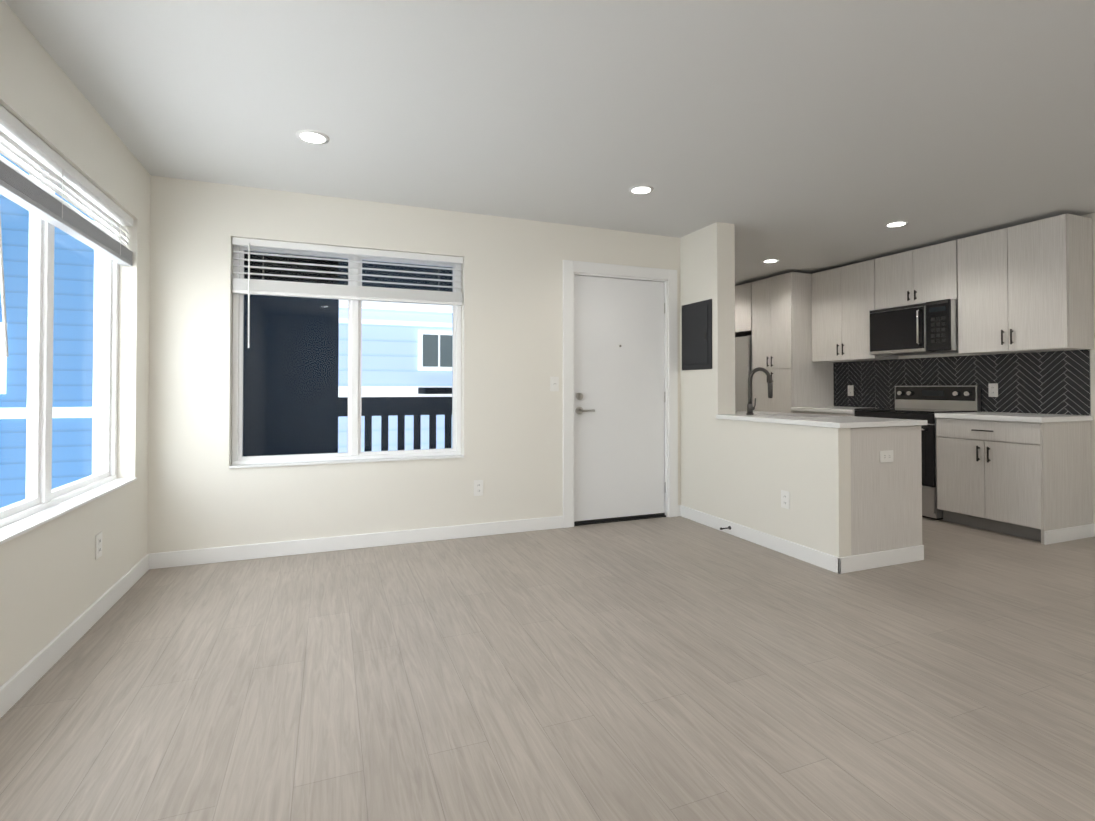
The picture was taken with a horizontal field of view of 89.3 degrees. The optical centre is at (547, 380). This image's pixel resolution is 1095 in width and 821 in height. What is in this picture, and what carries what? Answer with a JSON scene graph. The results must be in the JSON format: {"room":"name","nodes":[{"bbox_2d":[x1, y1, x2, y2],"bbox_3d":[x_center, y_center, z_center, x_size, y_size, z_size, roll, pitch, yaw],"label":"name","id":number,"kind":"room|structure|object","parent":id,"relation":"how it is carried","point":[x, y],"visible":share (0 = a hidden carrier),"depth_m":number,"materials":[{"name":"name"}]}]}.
{"room":"empty living room","nodes":[
{"label":"empty living room","id":0,"kind":"room"},
{"bbox_2d":[0,0,151,686],"bbox_3d":[-1.329,-0.100,0.283,0.200,2.420,7.035,0,-1,-21],"label":"wall","id":1,"kind":"structure","parent":0,"point":[50,573],"depth_m":2.54,"materials":[{"name":"white paint"}]},
{"bbox_2d":[0,136,136,544],"bbox_3d":[-1.984,-0.197,2.017,0.177,1.496,2.436,0,-1,-21],"label":"window","id":2,"kind":"structure","parent":1,"relation":"in","point":[42,503],"depth_m":2.38,"materials":[{"name":"white plastic"}]},
{"bbox_2d":[0,104,132,356],"bbox_3d":[-1.930,-0.510,2.042,0.108,0.867,2.428,0,-1,-21],"label":"window blind","id":3,"kind":"object","parent":2,"relation":"attached to","point":[18,186],"visible":1,"depth_m":2.29,"materials":[{"name":"white plastic"}]},
{"bbox_2d":[0,553,151,717],"bbox_3d":[-1.229,1.063,0.306,0.014,0.095,6.635,0,-1,-21],"label":"baseboard","id":4,"kind":"structure","parent":1,"relation":"attached to","point":[19,684],"depth_m":2.31,"materials":[{"name":"white wood"}]},
{"bbox_2d":[95,532,101,559],"bbox_3d":[-2.156,0.792,2.666,0.007,0.116,0.072,0,-1,-21],"label":"electrical outlet","id":5,"kind":"object","parent":1,"relation":"attached to","point":[98,548],"visible":0.98,"depth_m":2.65,"materials":[{"name":"white plastic"}]},
{"bbox_2d":[148,176,683,553],"bbox_3d":[-0.673,-0.048,4.199,3.865,2.420,0.225,0,-1,-21],"label":"wall","id":6,"kind":"structure","parent":0,"point":[188,488],"depth_m":3.87,"materials":[{"name":"white paint"}]},
{"bbox_2d":[229,246,463,467],"bbox_3d":[-1.360,-0.182,3.918,1.526,1.496,0.177,0,-1,-21],"label":"window","id":7,"kind":"structure","parent":6,"relation":"in","point":[353,454],"depth_m":3.93,"materials":[{"name":"white plastic"}]},
{"bbox_2d":[232,237,462,347],"bbox_3d":[-1.342,-0.569,3.877,1.518,0.720,0.093,0,-1,-21],"label":"window blind","id":8,"kind":"object","parent":7,"relation":"attached to","point":[249,286],"visible":0.94,"depth_m":3.85,"materials":[{"name":"white plastic"}]},
{"bbox_2d":[152,516,562,568],"bbox_3d":[-1.149,1.111,3.895,2.730,0.095,0.014,0,-1,-21],"label":"baseboard","id":9,"kind":"structure","parent":6,"relation":"attached to","point":[315,545],"depth_m":3.79,"materials":[{"name":"white wood"}]},
{"bbox_2d":[474,480,482,495],"bbox_3d":[-0.516,0.802,4.149,0.072,0.116,0.007,0,-1,-21],"label":"electrical outlet","id":10,"kind":"object","parent":6,"relation":"attached to","point":[478,487],"visible":1,"depth_m":4.15,"materials":[{"name":"white plastic"}]},
{"bbox_2d":[550,377,558,390],"bbox_3d":[0.057,0.025,4.384,0.072,0.116,0.008,0,-1,-21],"label":"light switch","id":11,"kind":"object","parent":6,"relation":"attached to","point":[554,383],"visible":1,"depth_m":4.38,"materials":[{"name":"white plastic"}]},
{"bbox_2d":[574,275,665,522],"bbox_3d":[0.617,0.148,4.633,0.873,2.008,0.106,0,-1,-21],"label":"door","id":12,"kind":"structure","parent":6,"relation":"in","point":[619,396],"depth_m":4.63,"materials":[{"name":"white paint"}]},
{"bbox_2d":[563,260,677,527],"bbox_3d":[0.587,0.104,4.696,1.075,2.130,0.218,0,-1,-21],"label":"door frame","id":13,"kind":"structure","parent":6,"relation":"attached to","point":[571,268],"depth_m":4.64,"materials":[{"name":"white wood"}]},
{"bbox_2d":[682,299,711,369],"bbox_3d":[1.233,-0.372,4.606,0.019,0.560,0.400,0,-1,-21],"label":"electrical panel","id":14,"kind":"object","parent":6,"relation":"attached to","point":[696,335],"visible":1,"depth_m":4.58,"materials":[{"name":"grey metal"}]},
{"bbox_2d":[0,516,1094,820],"bbox_3d":[1.326,1.164,2.473,6.755,0.050,9.200,0,-1,-21],"label":"floor","id":15,"kind":"structure","parent":0,"point":[678,668],"depth_m":2.04,"materials":[{"name":"beige laminate"}]},
{"bbox_2d":[735,335,751,410],"bbox_3d":[2.509,0.331,7.148,0.699,1.740,0.905,0,-1,-21],"label":"fridge","id":16,"kind":"object","parent":15,"relation":"on","point":[743,357],"visible":0.08,"depth_m":6.71,"materials":[{"name":"silver metal"}]},
{"bbox_2d":[752,272,833,412],"bbox_3d":[2.831,0.002,6.449,0.649,2.380,0.610,0,-1,-21],"label":"pantry cabinet","id":17,"kind":"object","parent":15,"relation":"on","point":[782,329],"visible":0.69,"depth_m":6.20,"materials":[{"name":"grey wood"}]},
{"bbox_2d":[791,410,855,415],"bbox_3d":[3.098,0.752,5.801,0.621,0.862,0.769,0,-1,-21],"label":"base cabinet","id":18,"kind":"object","parent":15,"relation":"on","point":[794,411],"depth_m":5.80,"materials":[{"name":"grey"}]},
{"bbox_2d":[791,406,863,413],"bbox_3d":[3.091,0.302,5.804,0.635,0.038,0.769,0,-1,-21],"label":"countertop","id":19,"kind":"structure","parent":18,"relation":"on","point":[832,409],"depth_m":5.65,"materials":[{"name":"white stone"}]},
{"bbox_2d":[778,423,921,555],"bbox_3d":[2.018,0.726,3.764,0.628,0.862,0.623,0,-1,-21],"label":"base cabinet","id":20,"kind":"object","parent":15,"relation":"on","point":[886,505],"depth_m":3.47,"materials":[{"name":"grey wood"}]},
{"bbox_2d":[716,411,926,426],"bbox_3d":[1.795,0.278,4.186,0.767,0.032,1.625,0,-1,-21],"label":"countertop","id":21,"kind":"structure","parent":20,"relation":"on","point":[759,416],"depth_m":3.66,"materials":[{"name":"white stone"}]},
{"bbox_2d":[746,367,772,414],"bbox_3d":[1.653,0.078,4.315,0.216,0.369,0.093,0,-1,-21],"label":"faucet","id":22,"kind":"object","parent":21,"relation":"on","point":[750,408],"visible":1,"depth_m":4.30,"materials":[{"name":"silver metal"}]},
{"bbox_2d":[844,545,923,572],"bbox_3d":[2.097,1.105,3.446,0.700,0.095,0.014,0,-1,-21],"label":"baseboard","id":23,"kind":"structure","parent":20,"relation":"attached to","point":[853,563],"depth_m":3.43,"materials":[{"name":"white wood"}]},
{"bbox_2d":[880,450,892,462],"bbox_3d":[2.123,0.472,3.469,0.116,0.072,0.007,0,-1,-21],"label":"outlet","id":24,"kind":"object","parent":20,"relation":"attached to","point":[886,456],"visible":1,"depth_m":3.47,"materials":[{"name":"white plastic"}]},
{"bbox_2d":[854,385,980,519],"bbox_3d":[3.339,0.609,5.069,0.674,1.130,0.757,0,-1,-21],"label":"range","id":25,"kind":"object","parent":15,"relation":"on","point":[927,403],"visible":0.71,"depth_m":4.88,"materials":[{"name":"silver metal"}]},
{"bbox_2d":[936,418,1091,543],"bbox_3d":[3.655,0.734,4.383,0.621,0.862,0.736,0,-1,-21],"label":"base cabinet","id":26,"kind":"object","parent":15,"relation":"on","point":[1026,475],"depth_m":4.12,"materials":[{"name":"grey wood"}]},
{"bbox_2d":[935,412,1092,421],"bbox_3d":[3.651,0.284,4.381,0.635,0.038,0.748,0,-1,-21],"label":"countertop","id":27,"kind":"structure","parent":26,"relation":"on","point":[979,416],"depth_m":4.18,"materials":[{"name":"white stone"}]},
{"bbox_2d":[1044,524,1094,544],"bbox_3d":[3.789,1.112,4.026,0.585,0.095,0.014,0,-1,-21],"label":"baseboard","id":28,"kind":"structure","parent":26,"relation":"attached to","point":[1082,531],"depth_m":4.01,"materials":[{"name":"white wood"}]},
{"bbox_2d":[4,0,1094,285],"bbox_3d":[1.326,-1.305,2.506,6.755,0.050,9.200,0,-1,-21],"label":"ceiling","id":29,"kind":"structure","parent":0,"point":[806,136],"depth_m":2.58,"materials":[{"name":"white paint"}]},
{"bbox_2d":[296,130,329,144],"bbox_3d":[-1.227,-1.272,2.898,0.164,0.006,0.164,0,-1,-21],"label":"recessed light","id":30,"kind":"object","parent":29,"relation":"in","point":[313,137],"visible":1,"depth_m":2.89,"materials":[{"name":"white plastic"}]},
{"bbox_2d":[629,185,653,194],"bbox_3d":[0.619,-1.262,3.667,0.164,0.006,0.164,0,-1,-21],"label":"recessed light","id":31,"kind":"object","parent":29,"relation":"in","point":[641,189],"visible":1,"depth_m":3.65,"materials":[{"name":"white plastic"}]},
{"bbox_2d":[762,259,778,262],"bbox_3d":[2.297,-1.235,5.713,0.164,0.006,0.164,0,-1,-21],"label":"recessed light","id":32,"kind":"object","parent":29,"relation":"in","point":[769,260],"visible":0.94,"depth_m":5.69,"materials":[{"name":"white"}]},
{"bbox_2d":[884,221,907,226],"bbox_3d":[2.789,-1.252,4.434,0.164,0.006,0.164,0,-1,-21],"label":"recessed light","id":33,"kind":"object","parent":29,"relation":"in","point":[897,223],"visible":0.96,"depth_m":4.43,"materials":[{"name":"white"}]},
{"bbox_2d":[684,288,715,471],"bbox_3d":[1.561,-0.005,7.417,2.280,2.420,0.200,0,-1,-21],"label":"wall","id":34,"kind":"structure","parent":0,"point":[699,385],"depth_m":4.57,"materials":[{"name":"white paint"}]},
{"bbox_2d":[712,222,851,556],"bbox_3d":[1.621,-0.052,3.876,0.170,2.420,1.107,0,-1,-21],"label":"wall","id":35,"kind":"structure","parent":0,"point":[755,461],"depth_m":3.84,"materials":[{"name":"white paint"}]},
{"bbox_2d":[678,505,843,573],"bbox_3d":[1.437,1.113,4.049,0.035,0.095,1.619,0,-1,-21],"label":"baseboard","id":36,"kind":"structure","parent":35,"relation":"attached to","point":[835,564],"depth_m":3.82,"materials":[{"name":"white wood"}]},
{"bbox_2d":[781,490,789,508],"bbox_3d":[1.588,0.794,3.704,0.007,0.116,0.072,0,-1,-21],"label":"outlet","id":37,"kind":"object","parent":35,"relation":"attached to","point":[785,499],"visible":1,"depth_m":3.70,"materials":[{"name":"white plastic"}]},
{"bbox_2d":[864,213,1094,523],"bbox_3d":[4.377,-0.055,3.689,0.200,2.420,9.200,0,-1,-21],"label":"wall","id":38,"kind":"structure","parent":0,"point":[1092,351],"depth_m":4.15,"materials":[{"name":"white paint"}]},
{"bbox_2d":[735,282,751,336],"bbox_3d":[2.550,-0.889,7.175,0.649,0.580,0.915,0,-1,-21],"label":"upper cabinet","id":39,"kind":"object","parent":38,"relation":"attached to","point":[743,309],"visible":0.1,"depth_m":6.78,"materials":[{"name":"beige wood"}]},
{"bbox_2d":[812,260,898,361],"bbox_3d":[3.233,-0.706,5.872,0.332,0.980,0.768,0,-1,-21],"label":"upper cabinet","id":40,"kind":"object","parent":38,"relation":"attached to","point":[841,296],"depth_m":5.80,"materials":[{"name":"beige wood"}]},
{"bbox_2d":[872,241,955,309],"bbox_3d":[3.514,-0.951,5.159,0.332,0.508,0.766,0,-1,-21],"label":"upper cabinet","id":41,"kind":"object","parent":38,"relation":"attached to","point":[921,275],"depth_m":5.08,"materials":[{"name":"beige wood"}]},
{"bbox_2d":[869,299,957,355],"bbox_3d":[3.450,-0.474,5.127,0.469,0.440,0.757,0,-1,-21],"label":"over-the-range microwave","id":42,"kind":"object","parent":41,"relation":"attached to","point":[927,328],"visible":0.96,"depth_m":4.99,"materials":[{"name":"silver metal"}]},
{"bbox_2d":[833,349,1090,414],"bbox_3d":[3.659,0.026,5.221,0.008,0.496,2.274,0,-1,-21],"label":"backsplash","id":43,"kind":"structure","parent":38,"relation":"attached to","point":[1054,382],"depth_m":4.76,"materials":[{"name":"grey tile"}]},
{"bbox_2d":[848,385,853,395],"bbox_3d":[3.314,0.107,6.063,0.007,0.116,0.072,0,-1,-21],"label":"outlet","id":44,"kind":"object","parent":43,"relation":"attached to","point":[850,390],"visible":1,"depth_m":6.05,"materials":[{"name":"white plastic"}]},
{"bbox_2d":[988,383,997,396],"bbox_3d":[3.827,0.080,4.760,0.007,0.116,0.072,0,-1,-21],"label":"outlet","id":45,"kind":"object","parent":43,"relation":"attached to","point":[993,389],"visible":1,"depth_m":4.76,"materials":[{"name":"white plastic"}]},
{"bbox_2d":[952,214,1093,354],"bbox_3d":[3.794,-0.725,4.445,0.332,0.980,0.757,0,-1,-21],"label":"upper cabinet","id":46,"kind":"object","parent":38,"relation":"attached to","point":[1025,287],"depth_m":4.26,"materials":[{"name":"beige wood"}]},
{"label":"outside","id":47,"kind":"structure","parent":0,"visible":0},
{"bbox_2d":[0,153,452,507],"bbox_3d":[-6.424,-1.580,16.118,40.000,12.200,25.400,0,-1,-21],"label":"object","id":48,"kind":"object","parent":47,"point":[281,429],"depth_m":10.15,"materials":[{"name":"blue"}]}
]}

